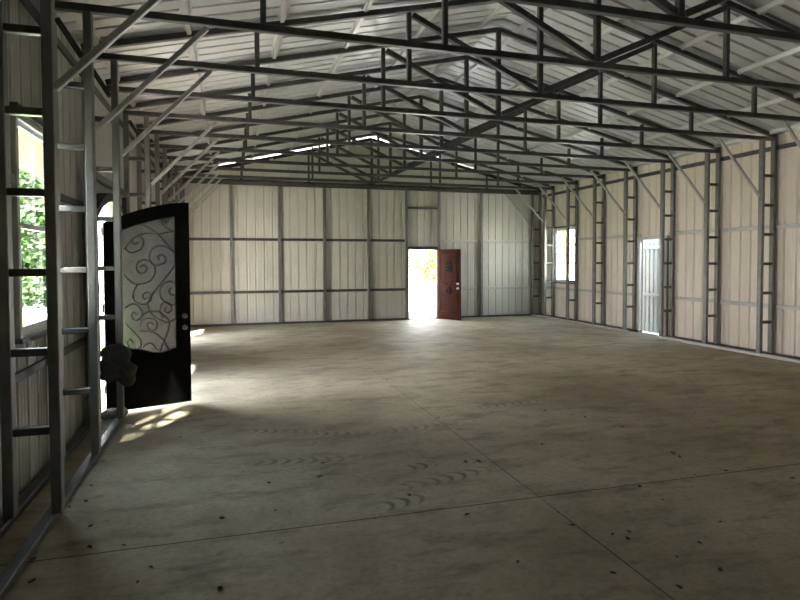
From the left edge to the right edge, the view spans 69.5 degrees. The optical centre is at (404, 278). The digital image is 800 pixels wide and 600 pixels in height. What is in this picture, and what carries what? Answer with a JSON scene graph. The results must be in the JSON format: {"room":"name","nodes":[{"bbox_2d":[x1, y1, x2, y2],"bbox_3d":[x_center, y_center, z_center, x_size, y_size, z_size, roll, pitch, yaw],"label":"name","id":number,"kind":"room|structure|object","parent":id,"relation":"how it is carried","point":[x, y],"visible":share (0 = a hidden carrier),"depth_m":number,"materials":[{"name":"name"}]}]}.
{"room":"empty metal warehouse","nodes":[
{"label":"empty metal warehouse","id":0,"kind":"room"},
{"bbox_2d":[0,0,161,516],"bbox_3d":[-3.554,-0.461,6.536,0.022,3.956,17.594,-1,2,-17],"label":"wall","id":1,"kind":"structure","parent":0,"point":[23,51],"depth_m":5.45,"materials":[{"name":"metal"}]},
{"bbox_2d":[10,173,14,183],"bbox_3d":[-1.897,-0.621,1.157,0.028,0.070,6.150,-1,2,-17],"label":"beam","id":2,"kind":"structure","parent":1,"relation":"attached to","point":[12,176],"depth_m":4.06,"materials":[{"name":"metal"}]},
{"bbox_2d":[9,102,46,344],"bbox_3d":[-2.957,-0.405,4.621,0.092,1.740,1.060,-1,2,-17],"label":"window","id":3,"kind":"structure","parent":1,"relation":"in","point":[33,126],"depth_m":4.18,"materials":[{"name":"white plastic"}]},
{"bbox_2d":[15,336,85,383],"bbox_3d":[-2.206,0.767,2.234,0.028,0.070,8.310,-1,2,-17],"label":"wall girt","id":4,"kind":"object","parent":1,"relation":"attached to","point":[26,372],"depth_m":4.60,"materials":[{"name":"metal"}]},
{"bbox_2d":[60,193,83,205],"bbox_3d":[-3.260,-0.756,5.648,0.028,0.070,1.080,-1,2,-17],"label":"beam","id":5,"kind":"structure","parent":1,"relation":"attached to","point":[63,198],"depth_m":5.54,"materials":[{"name":"metal"}]},
{"bbox_2d":[19,0,160,172],"bbox_3d":[-3.528,-2.182,6.475,0.028,0.080,17.360,-1,2,-17],"label":"beam","id":6,"kind":"structure","parent":1,"relation":"attached to","point":[27,4],"depth_m":5.50,"materials":[{"name":"metal"}]},
{"bbox_2d":[96,193,124,412],"bbox_3d":[-3.684,0.223,7.179,0.146,2.550,1.960,-1,2,-17],"label":"door frame","id":7,"kind":"structure","parent":1,"relation":"in","point":[102,199],"depth_m":6.46,"materials":[{"name":"black metal"}]},
{"bbox_2d":[101,203,191,409],"bbox_3d":[-2.944,0.289,6.603,0.928,2.360,0.187,-1,2,-35],"label":"entry door","id":8,"kind":"structure","parent":7,"relation":"attached to","point":[155,239],"depth_m":6.63,"materials":[{"name":"black paint"}]},
{"bbox_2d":[173,137,539,324],"bbox_3d":[-0.920,-1.416,16.515,10.830,5.232,0.022,-1,2,-17],"label":"wall","id":9,"kind":"structure","parent":0,"point":[254,208],"depth_m":16.24,"materials":[{"name":"metal"}]},
{"bbox_2d":[182,170,209,176],"bbox_3d":[-5.461,-2.744,14.974,0.800,0.267,0.018,-1,2,-17],"label":"trim","id":10,"kind":"structure","parent":9,"relation":"attached to","point":[202,171],"depth_m":15.02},
{"bbox_2d":[214,158,268,170],"bbox_3d":[-4.337,-3.043,15.306,1.450,0.425,0.018,-1,2,-17],"label":"trim","id":11,"kind":"structure","parent":9,"relation":"attached to","point":[238,164],"depth_m":15.27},
{"bbox_2d":[273,151,304,158],"bbox_3d":[-3.142,-3.361,15.659,0.850,0.279,0.018,-1,2,-17],"label":"trim","id":12,"kind":"structure","parent":9,"relation":"attached to","point":[285,155],"depth_m":15.60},
{"bbox_2d":[189,238,404,241],"bbox_3d":[-3.015,-1.073,15.861,6.334,0.070,0.028,-1,2,-17],"label":"beam","id":13,"kind":"structure","parent":9,"relation":"attached to","point":[217,239],"depth_m":15.83,"materials":[{"name":"metal"}]},
{"bbox_2d":[190,288,404,294],"bbox_3d":[-3.011,0.346,15.905,6.334,0.070,0.028,-1,2,-17],"label":"wall girt","id":14,"kind":"object","parent":9,"relation":"attached to","point":[385,289],"depth_m":15.89,"materials":[{"name":"metal"}]},
{"bbox_2d":[407,249,437,319],"bbox_3d":[0.523,0.153,16.965,0.932,2.060,0.144,-1,2,-17],"label":"door frame","id":15,"kind":"structure","parent":9,"relation":"in","point":[408,318],"depth_m":16.93,"materials":[{"name":"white wood"}]},
{"bbox_2d":[437,249,460,319],"bbox_3d":[1.277,0.162,16.699,0.170,2.030,0.898,-2,2,-44],"label":"wood door","id":16,"kind":"structure","parent":15,"relation":"attached to","point":[448,260],"depth_m":16.66,"materials":[{"name":"red wood"}]},
{"bbox_2d":[445,261,451,272],"bbox_3d":[1.280,-0.342,16.678,0.070,0.320,0.240,-2,2,-44],"label":"grille","id":17,"kind":"object","parent":16,"relation":"attached to","point":[448,264],"depth_m":16.65,"materials":[{"name":"black metal"}]},
{"bbox_2d":[408,246,437,248],"bbox_3d":[0.532,-0.910,16.893,0.934,0.070,0.060,-1,2,-17],"label":"header beam","id":18,"kind":"structure","parent":9,"relation":"attached to","point":[409,247],"depth_m":16.84,"materials":[{"name":"metal"}]},
{"bbox_2d":[451,163,520,185],"bbox_3d":[2.481,-3.127,17.373,2.300,0.631,0.018,-1,2,-17],"label":"trim","id":19,"kind":"structure","parent":9,"relation":"attached to","point":[452,164],"depth_m":17.36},
{"bbox_2d":[441,240,537,242],"bbox_3d":[2.621,-1.142,17.570,3.346,0.070,0.028,-1,2,-17],"label":"wall girt","id":20,"kind":"object","parent":9,"relation":"attached to","point":[495,241],"depth_m":17.62,"materials":[{"name":"metal"}]},
{"bbox_2d":[461,286,537,289],"bbox_3d":[2.626,0.277,17.614,3.346,0.070,0.028,-1,2,-17],"label":"wall girt","id":21,"kind":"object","parent":9,"relation":"attached to","point":[501,287],"depth_m":17.73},
{"bbox_2d":[0,315,799,599],"bbox_3d":[1.644,1.512,8.173,10.950,0.120,17.714,-1,2,-17],"label":"floor","id":22,"kind":"structure","parent":0,"point":[272,403],"depth_m":4.58,"materials":[{"name":"concrete"}]},
{"bbox_2d":[0,463,49,538],"bbox_3d":[-2.677,1.566,4.105,0.105,0.050,1.375,-1,2,-17],"label":"plate","id":23,"kind":"object","parent":22,"relation":"on","point":[31,491],"depth_m":4.11,"materials":[{"name":"metal"}]},
{"bbox_2d":[0,506,60,599],"bbox_3d":[-2.193,1.587,3.374,0.099,0.050,1.154,-1,2,-17],"label":"plate","id":24,"kind":"object","parent":22,"relation":"on","point":[15,566],"depth_m":3.30,"materials":[{"name":"metal"}]},
{"bbox_2d":[64,420,90,460],"bbox_3d":[-3.078,1.526,5.424,0.105,0.050,1.296,-1,2,-17],"label":"plate","id":25,"kind":"object","parent":22,"relation":"on","point":[77,438],"depth_m":5.42,"materials":[{"name":"metal"}]},
{"bbox_3d":[-3.347,0.198,6.188,0.065,2.560,0.085,-1,2,-17],"label":"stud","id":26,"kind":"object","parent":25,"relation":"on","visible":0},
{"bbox_2d":[96,172,126,196],"bbox_3d":[-3.628,-1.159,7.061,0.065,0.080,2.280,-1,2,-17],"label":"header beam","id":27,"kind":"structure","parent":26,"relation":"on","point":[101,179],"depth_m":6.84,"materials":[{"name":"metal"}]},
{"bbox_2d":[65,416,125,505],"bbox_3d":[-2.703,1.536,5.056,0.099,0.050,2.386,-1,2,-17],"label":"plate","id":28,"kind":"object","parent":22,"relation":"on","point":[74,482],"depth_m":4.72,"materials":[{"name":"metal"}]},
{"bbox_2d":[0,0,64,519],"bbox_3d":[-2.445,-0.334,3.742,0.340,3.768,0.085,-1,2,-17],"label":"column","id":29,"kind":"structure","parent":28,"relation":"on","point":[46,30],"depth_m":3.72,"materials":[{"name":"metal"}]},
{"bbox_2d":[55,10,100,455],"bbox_3d":[-2.814,-0.369,4.904,0.340,3.768,0.085,-1,2,-17],"label":"column","id":30,"kind":"structure","parent":28,"relation":"on","point":[87,85],"depth_m":4.90,"materials":[{"name":"metal"}]},
{"bbox_2d":[81,59,124,419],"bbox_3d":[-3.174,-0.404,6.068,0.340,3.768,0.085,-1,2,-17],"label":"column","id":31,"kind":"structure","parent":28,"relation":"on","point":[114,68],"depth_m":6.05,"materials":[{"name":"metal"}]},
{"bbox_2d":[100,344,137,386],"bbox_3d":[-3.026,0.921,6.098,0.364,0.473,0.159,-1,2,-29],"label":"cloth bundle","id":32,"kind":"object","parent":31,"relation":"attached to","point":[115,363],"visible":0.99,"depth_m":6.05,"materials":[{"name":"fabric"}]},
{"bbox_2d":[80,0,799,155],"bbox_3d":[1.802,-2.540,7.514,10.763,2.372,0.065,-1,2,-17],"label":"roof truss","id":33,"kind":"object","parent":31,"relation":"on","point":[538,92],"visible":0.86,"depth_m":7.05,"materials":[{"name":"metal"}]},
{"bbox_2d":[101,407,127,420],"bbox_3d":[-3.167,1.460,6.288,0.280,0.140,0.186,-1,2,-17],"label":"rag","id":34,"kind":"object","parent":22,"relation":"on","point":[111,413],"visible":0.68,"depth_m":6.22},
{"bbox_2d":[161,168,177,204],"bbox_3d":[-5.297,-0.614,13.064,0.340,3.768,0.085,-1,2,-17],"label":"column","id":35,"kind":"structure","parent":22,"relation":"on","point":[176,169],"depth_m":13.01,"materials":[{"name":"metal"}]},
{"bbox_2d":[167,176,182,203],"bbox_3d":[-5.651,-0.649,14.230,0.340,3.768,0.085,-1,2,-17],"label":"column","id":36,"kind":"structure","parent":22,"relation":"on","point":[180,178],"depth_m":14.17,"materials":[{"name":"metal"}]},
{"bbox_2d":[191,318,406,326],"bbox_3d":[-2.952,1.202,15.899,6.285,0.050,0.065,-1,2,-17],"label":"plate","id":37,"kind":"object","parent":22,"relation":"on","point":[292,322],"visible":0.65,"depth_m":15.88,"materials":[{"name":"metal"}]},
{"bbox_2d":[182,183,184,202],"bbox_3d":[-5.870,-0.671,14.953,0.340,3.768,0.085,-1,2,-17],"label":"column","id":38,"kind":"structure","parent":37,"relation":"on","point":[183,189],"depth_m":14.91,"materials":[{"name":"metal"}]},
{"bbox_2d":[229,185,233,323],"bbox_3d":[-4.610,-0.687,15.339,0.075,3.768,0.060,-1,2,-17],"label":"wall post","id":39,"kind":"object","parent":37,"relation":"on","point":[230,186],"visible":1,"depth_m":15.31,"materials":[{"name":"metal"}]},
{"bbox_2d":[277,186,281,321],"bbox_3d":[-3.410,-0.701,15.703,0.075,3.768,0.060,-1,2,-17],"label":"wall post","id":40,"kind":"object","parent":37,"relation":"on","point":[278,187],"visible":1,"depth_m":15.67,"materials":[{"name":"metal"}]},
{"bbox_2d":[323,188,326,320],"bbox_3d":[-2.228,-0.716,16.061,0.075,3.768,0.060,-1,2,-17],"label":"wall post","id":41,"kind":"object","parent":37,"relation":"on","point":[324,189],"visible":1,"depth_m":16.03,"materials":[{"name":"metal"}]},
{"bbox_2d":[367,189,369,318],"bbox_3d":[-1.027,-0.730,16.425,0.075,3.768,0.060,-1,2,-17],"label":"wall post","id":42,"kind":"object","parent":37,"relation":"on","point":[368,190],"visible":1,"depth_m":16.40,"materials":[{"name":"metal"}]},
{"bbox_2d":[405,191,407,317],"bbox_3d":[0.049,-0.744,16.752,0.075,3.768,0.060,-1,2,-17],"label":"wall post","id":43,"kind":"object","parent":37,"relation":"on","point":[406,192],"visible":1,"depth_m":16.72,"materials":[{"name":"metal"}]},
{"bbox_2d":[408,207,437,209],"bbox_3d":[0.529,-2.065,16.857,0.934,0.060,0.060,-1,2,-17],"label":"header beam","id":44,"kind":"structure","parent":43,"relation":"attached to","point":[431,208],"depth_m":16.84,"materials":[{"name":"metal"}]},
{"bbox_2d":[461,313,538,317],"bbox_3d":[2.607,1.133,17.584,3.313,0.050,0.065,-1,2,-17],"label":"plate","id":45,"kind":"object","parent":22,"relation":"on","point":[536,313],"visible":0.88,"depth_m":17.61,"materials":[{"name":"metal"}]},
{"bbox_2d":[438,192,440,249],"bbox_3d":[1.016,-0.755,17.044,0.075,3.768,0.060,-1,2,-17],"label":"wall post","id":46,"kind":"object","parent":45,"relation":"on","point":[439,201],"visible":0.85,"depth_m":16.99,"materials":[{"name":"metal"}]},
{"bbox_2d":[480,193,482,314],"bbox_3d":[2.332,-0.772,17.443,0.075,3.768,0.060,-1,2,-17],"label":"wall post","id":47,"kind":"object","parent":45,"relation":"on","point":[481,194],"visible":1,"depth_m":17.42,"materials":[{"name":"metal"}]},
{"bbox_2d":[530,193,541,313],"bbox_3d":[4.097,-0.793,17.974,0.335,3.768,0.085,-1,2,-17],"label":"column","id":48,"kind":"structure","parent":45,"relation":"on","point":[540,195],"depth_m":17.94,"materials":[{"name":"metal"}]},
{"bbox_2d":[173,138,541,224],"bbox_3d":[-0.895,-2.808,16.403,10.763,2.372,0.065,-1,2,-17],"label":"roof truss","id":49,"kind":"object","parent":48,"relation":"on","point":[371,152],"visible":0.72,"depth_m":16.24,"materials":[{"name":"metal"}]},
{"bbox_2d":[174,178,539,194],"bbox_3d":[-0.880,-2.595,16.360,10.568,0.120,0.035,-1,2,-17],"label":"tie beam","id":50,"kind":"structure","parent":49,"relation":"attached to","point":[184,180],"depth_m":16.21,"materials":[{"name":"metal"}]},
{"bbox_2d":[532,314,628,331],"bbox_3d":[4.639,1.183,15.798,0.075,0.050,4.460,-1,2,-17],"label":"plate","id":51,"kind":"object","parent":22,"relation":"on","point":[554,318],"visible":1,"depth_m":15.38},
{"bbox_2d":[543,189,554,315],"bbox_3d":[4.316,-0.771,17.251,0.335,3.768,0.085,-1,2,-17],"label":"column","id":52,"kind":"structure","parent":51,"relation":"on","point":[552,210],"depth_m":17.22,"materials":[{"name":"metal"}]},
{"bbox_2d":[168,132,554,222],"bbox_3d":[-0.675,-2.786,15.676,10.763,2.372,0.065,-1,2,-17],"label":"roof truss","id":53,"kind":"object","parent":52,"relation":"on","point":[379,180],"visible":0.62,"depth_m":15.52,"materials":[{"name":"metal"}]},
{"bbox_2d":[63,0,174,172],"bbox_3d":[-3.374,-2.455,6.551,0.116,0.071,17.534,-1,2,-17],"label":"purlin","id":54,"kind":"structure","parent":53,"relation":"on","point":[77,16],"depth_m":6.47,"materials":[{"name":"metal"}]},
{"bbox_2d":[289,0,374,147],"bbox_3d":[-0.630,-3.185,7.362,0.116,0.071,17.534,-1,2,-17],"label":"purlin","id":55,"kind":"structure","parent":53,"relation":"on","point":[367,4],"depth_m":8.41,"materials":[{"name":"metal"}]},
{"bbox_2d":[325,0,450,145],"bbox_3d":[0.355,-3.447,7.654,0.116,0.071,17.534,-1,2,-17],"label":"purlin","id":56,"kind":"structure","parent":53,"relation":"on","point":[435,13],"depth_m":8.74,"materials":[{"name":"metal"}]},
{"bbox_2d":[359,4,504,139],"bbox_3d":[1.292,-3.696,7.930,0.116,0.071,17.534,-1,2,-17],"label":"roof purlin","id":57,"kind":"structure","parent":53,"relation":"on","point":[497,10],"depth_m":9.02,"materials":[{"name":"metal"}]},
{"bbox_2d":[443,0,791,158],"bbox_3d":[3.724,-3.260,8.681,0.116,0.071,17.534,-1,2,-17],"label":"roof purlin","id":58,"kind":"structure","parent":53,"relation":"on","point":[772,4],"depth_m":8.36,"materials":[{"name":"metal"}]},
{"bbox_2d":[507,91,799,179],"bbox_3d":[5.716,-2.780,9.300,0.116,0.071,17.534,-1,2,-17],"label":"roof purlin","id":59,"kind":"structure","parent":53,"relation":"on","point":[778,100],"depth_m":10.54,"materials":[{"name":"metal"}]},
{"bbox_2d":[537,123,799,186],"bbox_3d":[6.626,-2.560,9.583,0.116,0.071,17.534,-1,2,-17],"label":"roof purlin","id":60,"kind":"structure","parent":53,"relation":"on","point":[797,125],"depth_m":11.49,"materials":[{"name":"metal"}]},
{"bbox_2d":[566,184,577,319],"bbox_3d":[4.670,-0.736,16.085,0.335,3.768,0.085,-1,2,-17],"label":"column","id":61,"kind":"structure","parent":51,"relation":"on","point":[568,206],"depth_m":16.06,"materials":[{"name":"metal"}]},
{"bbox_2d":[161,122,577,219],"bbox_3d":[-0.321,-2.751,14.510,10.763,2.372,0.065,-1,2,-17],"label":"roof truss","id":62,"kind":"object","parent":61,"relation":"on","point":[391,174],"visible":0.64,"depth_m":14.36,"materials":[{"name":"metal"}]},
{"bbox_2d":[592,178,605,324],"bbox_3d":[5.024,-0.701,14.919,0.335,3.768,0.085,-1,2,-17],"label":"column","id":63,"kind":"structure","parent":51,"relation":"on","point":[595,202],"depth_m":14.89,"materials":[{"name":"metal"}]},
{"bbox_2d":[622,171,637,329],"bbox_3d":[5.378,-0.666,13.753,0.335,3.768,0.085,-1,2,-17],"label":"column","id":64,"kind":"structure","parent":51,"relation":"on","point":[634,197],"depth_m":13.72,"materials":[{"name":"metal"}]},
{"bbox_2d":[540,314,640,331],"bbox_3d":[4.909,1.181,15.838,0.075,0.050,4.540,-1,2,-17],"label":"plate","id":65,"kind":"object","parent":22,"relation":"on","point":[629,329],"visible":0.77,"depth_m":15.19,"materials":[{"name":"metal"}]},
{"bbox_2d":[659,336,799,362],"bbox_3d":[7.319,1.448,6.969,0.075,0.050,11.800,-1,2,-17],"label":"plate","id":66,"kind":"object","parent":22,"relation":"on","point":[660,337],"visible":1,"depth_m":10.73,"materials":[{"name":"metal"}]},
{"bbox_2d":[702,152,720,343],"bbox_3d":[6.085,-0.596,11.421,0.335,3.768,0.085,-1,2,-17],"label":"column","id":67,"kind":"structure","parent":66,"relation":"on","point":[707,184],"depth_m":11.39,"materials":[{"name":"metal"}]},
{"bbox_2d":[756,140,777,352],"bbox_3d":[6.439,-0.561,10.255,0.335,3.768,0.085,-1,2,-17],"label":"column","id":68,"kind":"structure","parent":66,"relation":"on","point":[762,143],"depth_m":10.23,"materials":[{"name":"metal"}]},
{"bbox_2d":[105,27,776,196],"bbox_3d":[1.448,-2.575,8.680,10.763,2.372,0.065,-1,2,-17],"label":"roof truss","id":69,"kind":"object","parent":68,"relation":"on","point":[497,114],"visible":0.84,"depth_m":8.49,"materials":[{"name":"metal"}]},
{"bbox_3d":[7.147,-0.491,7.923,0.335,3.768,0.085,-1,2,-17],"label":"column","id":70,"kind":"structure","parent":66,"relation":"on","visible":0},
{"bbox_2d":[55,0,799,131],"bbox_3d":[2.156,-2.505,6.348,10.763,2.372,0.065,-1,2,-17],"label":"roof truss","id":71,"kind":"object","parent":70,"relation":"on","point":[595,60],"visible":0.91,"depth_m":5.96,"materials":[{"name":"metal"}]},
{"bbox_3d":[7.501,-0.456,6.757,0.335,3.768,0.085,-1,2,-17],"label":"column","id":72,"kind":"structure","parent":66,"relation":"on","visible":0},
{"bbox_2d":[54,0,799,91],"bbox_3d":[2.510,-2.470,5.182,10.763,2.372,0.065,-1,2,-17],"label":"roof truss","id":73,"kind":"object","parent":72,"relation":"on","point":[676,15],"visible":0.96,"depth_m":5.00,"materials":[{"name":"metal"}]},
{"bbox_3d":[-4.245,1.383,10.149,0.075,0.050,3.980,-1,2,-17],"label":"plate","id":74,"kind":"object","parent":22,"relation":"on","visible":0},
{"bbox_2d":[123,114,150,212],"bbox_3d":[-3.882,-0.474,8.400,0.340,3.768,0.085,-1,2,-17],"label":"column","id":75,"kind":"structure","parent":74,"relation":"on","point":[126,122],"depth_m":8.34,"materials":[{"name":"metal"}]},
{"bbox_2d":[123,55,720,202],"bbox_3d":[1.095,-2.610,9.846,10.763,2.372,0.065,-1,2,-17],"label":"roof truss","id":76,"kind":"object","parent":75,"relation":"on","point":[467,133],"visible":0.84,"depth_m":9.56,"materials":[{"name":"metal"}]},
{"bbox_2d":[250,0,291,159],"bbox_3d":[-1.558,-2.938,7.088,0.116,0.071,17.534,-1,2,-17],"label":"purlin","id":77,"kind":"structure","parent":76,"relation":"on","point":[284,8],"depth_m":7.50,"materials":[{"name":"metal"}]},
{"bbox_2d":[380,7,551,140],"bbox_3d":[1.885,-3.703,8.110,0.116,0.071,17.534,-1,2,-17],"label":"roof purlin","id":78,"kind":"structure","parent":76,"relation":"on","point":[522,27],"depth_m":9.46,"materials":[{"name":"metal"}]},
{"bbox_2d":[477,45,799,169],"bbox_3d":[4.691,-3.027,8.982,0.116,0.071,17.534,-1,2,-17],"label":"roof purlin","id":79,"kind":"structure","parent":76,"relation":"on","point":[795,50],"depth_m":9.24,"materials":[{"name":"metal"}]},
{"bbox_2d":[136,133,159,209],"bbox_3d":[-4.236,-0.509,9.566,0.340,3.768,0.085,-1,2,-17],"label":"column","id":80,"kind":"structure","parent":74,"relation":"on","point":[140,170],"depth_m":9.51,"materials":[{"name":"metal"}]},
{"bbox_2d":[136,77,675,208],"bbox_3d":[0.741,-2.646,11.012,10.763,2.372,0.065,-1,2,-17],"label":"roof truss","id":81,"kind":"object","parent":80,"relation":"on","point":[439,145],"visible":0.77,"depth_m":10.75,"materials":[{"name":"metal"}]},
{"bbox_2d":[150,147,167,206],"bbox_3d":[-4.589,-0.544,10.732,0.340,3.768,0.085,-1,2,-17],"label":"column","id":82,"kind":"structure","parent":74,"relation":"on","point":[164,181],"depth_m":10.69,"materials":[{"name":"metal"}]},
{"bbox_2d":[150,95,637,212],"bbox_3d":[0.387,-2.680,12.178,10.763,2.372,0.065,-1,2,-17],"label":"roof truss","id":83,"kind":"object","parent":82,"relation":"on","point":[419,157],"visible":0.84,"depth_m":11.98,"materials":[{"name":"metal"}]},
{"bbox_2d":[160,159,173,203],"bbox_3d":[-4.943,-0.579,11.898,0.340,3.768,0.085,-1,2,-17],"label":"column","id":84,"kind":"structure","parent":74,"relation":"on","point":[170,176],"depth_m":11.85,"materials":[{"name":"metal"}]},
{"bbox_2d":[159,113,605,216],"bbox_3d":[0.033,-2.716,13.344,10.763,2.372,0.065,-1,2,-17],"label":"roof truss","id":85,"kind":"object","parent":84,"relation":"on","point":[244,160],"visible":0.66,"depth_m":13.12,"materials":[{"name":"metal"}]},
{"bbox_2d":[178,0,214,166],"bbox_3d":[-2.504,-2.686,6.809,0.116,0.071,17.534,-1,2,-17],"label":"purlin","id":86,"kind":"structure","parent":85,"relation":"on","point":[185,7],"depth_m":6.97,"materials":[{"name":"metal"}]},
{"bbox_3d":[-4.509,1.386,10.069,0.075,0.050,3.980,-1,2,-17],"label":"plate","id":87,"kind":"object","parent":22,"relation":"on","visible":0},
{"bbox_2d":[122,197,127,213],"bbox_3d":[-3.945,0.138,8.159,0.065,2.560,0.065,-1,2,-17],"label":"stud","id":88,"kind":"object","parent":87,"relation":"on","point":[124,200],"visible":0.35,"depth_m":8.10,"materials":[{"name":"metal"}]},
{"bbox_2d":[56,0,799,186],"bbox_3d":[1.628,-3.135,8.039,11.270,1.427,18.014,-1,2,-17],"label":"ceiling","id":89,"kind":"structure","parent":0,"point":[744,50],"depth_m":8.71,"materials":[{"name":"metal"}]},
{"bbox_2d":[411,1,654,150],"bbox_3d":[2.766,-3.491,8.384,0.116,0.071,17.534,-1,2,-17],"label":"roof purlin","id":90,"kind":"structure","parent":89,"relation":"attached to","point":[646,6],"depth_m":8.94,"materials":[{"name":"metal"}]},
{"bbox_2d":[541,130,799,356],"bbox_3d":[6.831,-0.579,9.684,0.022,3.938,17.594,-1,2,-17],"label":"wall","id":91,"kind":"structure","parent":0,"point":[739,202],"depth_m":11.85,"materials":[{"name":"metal"}]},
{"bbox_2d":[554,226,574,283],"bbox_3d":[4.675,-0.692,16.740,0.092,1.680,1.170,-1,2,-17],"label":"window","id":92,"kind":"structure","parent":91,"relation":"in","point":[560,228],"depth_m":17.16,"materials":[{"name":"white plastic"}]},
{"bbox_2d":[542,286,631,295],"bbox_3d":[4.948,0.325,15.840,0.028,0.070,4.510,-1,2,-17],"label":"wall girt","id":93,"kind":"object","parent":91,"relation":"attached to","point":[547,287],"depth_m":15.65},
{"bbox_2d":[578,234,641,240],"bbox_3d":[5.217,-1.067,14.896,0.028,0.070,2.630,-1,2,-17],"label":"wall girt","id":94,"kind":"object","parent":91,"relation":"attached to","point":[631,235],"depth_m":14.72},
{"bbox_2d":[637,240,641,329],"bbox_3d":[5.559,0.151,13.654,0.065,2.140,0.075,-1,2,-17],"label":"door frame","id":95,"kind":"structure","parent":91,"relation":"attached to","point":[639,263],"depth_m":13.63,"materials":[{"name":"metal"}]},
{"bbox_2d":[664,241,668,334],"bbox_3d":[5.816,0.177,12.808,0.065,2.140,0.075,-1,2,-17],"label":"door frame","id":96,"kind":"structure","parent":91,"relation":"attached to","point":[666,258],"depth_m":12.78,"materials":[{"name":"metal"}]},
{"bbox_2d":[638,235,668,239],"bbox_3d":[5.684,-0.940,13.197,0.065,0.066,0.960,-1,2,-17],"label":"header beam","id":97,"kind":"structure","parent":96,"relation":"on","point":[666,236],"depth_m":13.21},
{"bbox_2d":[542,142,796,197],"bbox_3d":[6.805,-2.308,9.607,0.028,0.080,17.360,-1,2,-17],"label":"wall girt","id":98,"kind":"object","parent":91,"relation":"attached to","point":[792,144],"depth_m":12.09,"materials":[{"name":"metal"}]},
{"bbox_2d":[664,335,701,342],"bbox_3d":[5.909,1.291,12.175,0.257,0.050,1.122,-1,2,-17],"label":"plate","id":99,"kind":"object","parent":91,"relation":"on","point":[677,337],"depth_m":12.27,"materials":[{"name":"metal"}]},
{"bbox_2d":[659,162,675,335],"bbox_3d":[5.731,-0.631,12.587,0.335,3.768,0.085,-1,2,-17],"label":"column","id":100,"kind":"structure","parent":99,"relation":"on","point":[663,191],"depth_m":12.56,"materials":[{"name":"metal"}]},
{"bbox_2d":[708,342,755,351],"bbox_3d":[6.257,1.326,11.034,0.265,0.050,1.179,-1,2,-17],"label":"plate","id":101,"kind":"object","parent":91,"relation":"on","point":[749,349],"depth_m":11.08,"materials":[{"name":"metal"}]},
{"bbox_2d":[668,223,799,234],"bbox_3d":[7.594,-0.831,7.063,0.028,0.070,11.950,-1,2,-17],"label":"wall girt","id":102,"kind":"object","parent":91,"relation":"attached to","point":[794,225],"depth_m":11.02,"materials":[{"name":"metal"}]},
{"bbox_2d":[674,296,799,309],"bbox_3d":[7.598,0.588,7.107,0.028,0.070,11.950,-1,2,-17],"label":"wall girt","id":103,"kind":"object","parent":91,"relation":"attached to","point":[790,307],"depth_m":11.06,"materials":[{"name":"metal"}]},
{"bbox_2d":[762,351,799,359],"bbox_3d":[6.562,1.356,10.032,0.268,0.050,0.839,-1,2,-17],"label":"plate","id":104,"kind":"object","parent":91,"relation":"on","point":[764,352],"depth_m":10.11,"materials":[{"name":"metal"}]},
{"label":"outside","id":105,"kind":"structure","parent":0,"visible":0},
{"bbox_2d":[23,269,658,357],"bbox_3d":[2.318,1.112,26.874,160.000,0.220,170.000,-1,2,-17],"label":"ground","id":106,"kind":"structure","parent":105,"point":[422,297],"depth_m":27.48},
{"bbox_2d":[18,128,43,201],"bbox_3d":[-21.929,-4.421,32.522,10.200,10.630,14.000,-1,2,-17],"label":"house","id":107,"kind":"structure","parent":106,"relation":"on","point":[30,148],"depth_m":32.14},
{"bbox_2d":[19,168,45,304],"bbox_3d":[-16.211,-1.706,24.104,3.474,5.943,4.336,-2,2,-41],"label":"leafy tree","id":108,"kind":"object","parent":106,"relation":"on","point":[29,181],"visible":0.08,"depth_m":23.92,"materials":[{"name":"green plant"}]},
{"bbox_2d":[20,201,46,308],"bbox_3d":[-12.572,-0.753,20.702,2.694,4.142,2.916,-1,2,-17],"label":"shrub","id":109,"kind":"object","parent":106,"relation":"on","point":[33,213],"visible":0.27,"depth_m":20.05,"materials":[{"name":"green plant"}]},
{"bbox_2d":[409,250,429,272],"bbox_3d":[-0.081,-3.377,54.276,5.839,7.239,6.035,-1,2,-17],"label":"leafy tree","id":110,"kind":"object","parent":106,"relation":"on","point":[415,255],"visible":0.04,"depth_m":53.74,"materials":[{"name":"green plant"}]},
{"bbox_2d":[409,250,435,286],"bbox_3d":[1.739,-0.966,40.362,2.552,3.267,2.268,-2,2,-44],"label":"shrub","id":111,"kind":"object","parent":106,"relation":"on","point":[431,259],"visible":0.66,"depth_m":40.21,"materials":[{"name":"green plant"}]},
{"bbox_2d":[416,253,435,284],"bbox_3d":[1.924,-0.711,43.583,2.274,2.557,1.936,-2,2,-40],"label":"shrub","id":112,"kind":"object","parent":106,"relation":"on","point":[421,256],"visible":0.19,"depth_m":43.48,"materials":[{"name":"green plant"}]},
{"bbox_2d":[558,231,574,279],"bbox_3d":[8.453,-2.884,30.912,5.651,7.645,6.014,-1,2,-17],"label":"leafy tree","id":113,"kind":"object","parent":106,"relation":"on","point":[562,234],"visible":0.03,"depth_m":31.22,"materials":[{"name":"green plant"}]},
{"bbox_2d":[643,239,664,333],"bbox_3d":[6.569,0.146,12.761,0.151,2.700,5.390,-1,2,-17],"label":"metal fence","id":114,"kind":"object","parent":106,"relation":"on","point":[651,248],"visible":0.07,"depth_m":14.24,"materials":[{"name":"metal"}]},
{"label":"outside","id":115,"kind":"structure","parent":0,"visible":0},
{"bbox_2d":[101,381,104,397],"bbox_3d":[-7.768,1.640,6.526,7.880,0.040,5.700,-1,2,-17],"label":"apron","id":116,"kind":"object","parent":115,"point":[102,382],"depth_m":8.19,"materials":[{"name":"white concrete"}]},
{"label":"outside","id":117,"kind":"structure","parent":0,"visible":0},
{"bbox_2d":[23,314,104,348],"bbox_3d":[-20.345,1.538,11.331,27.600,0.040,10.600,-1,2,-17],"label":"lawn","id":118,"kind":"structure","parent":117,"point":[27,320],"depth_m":17.53,"materials":[{"name":"green plant"}]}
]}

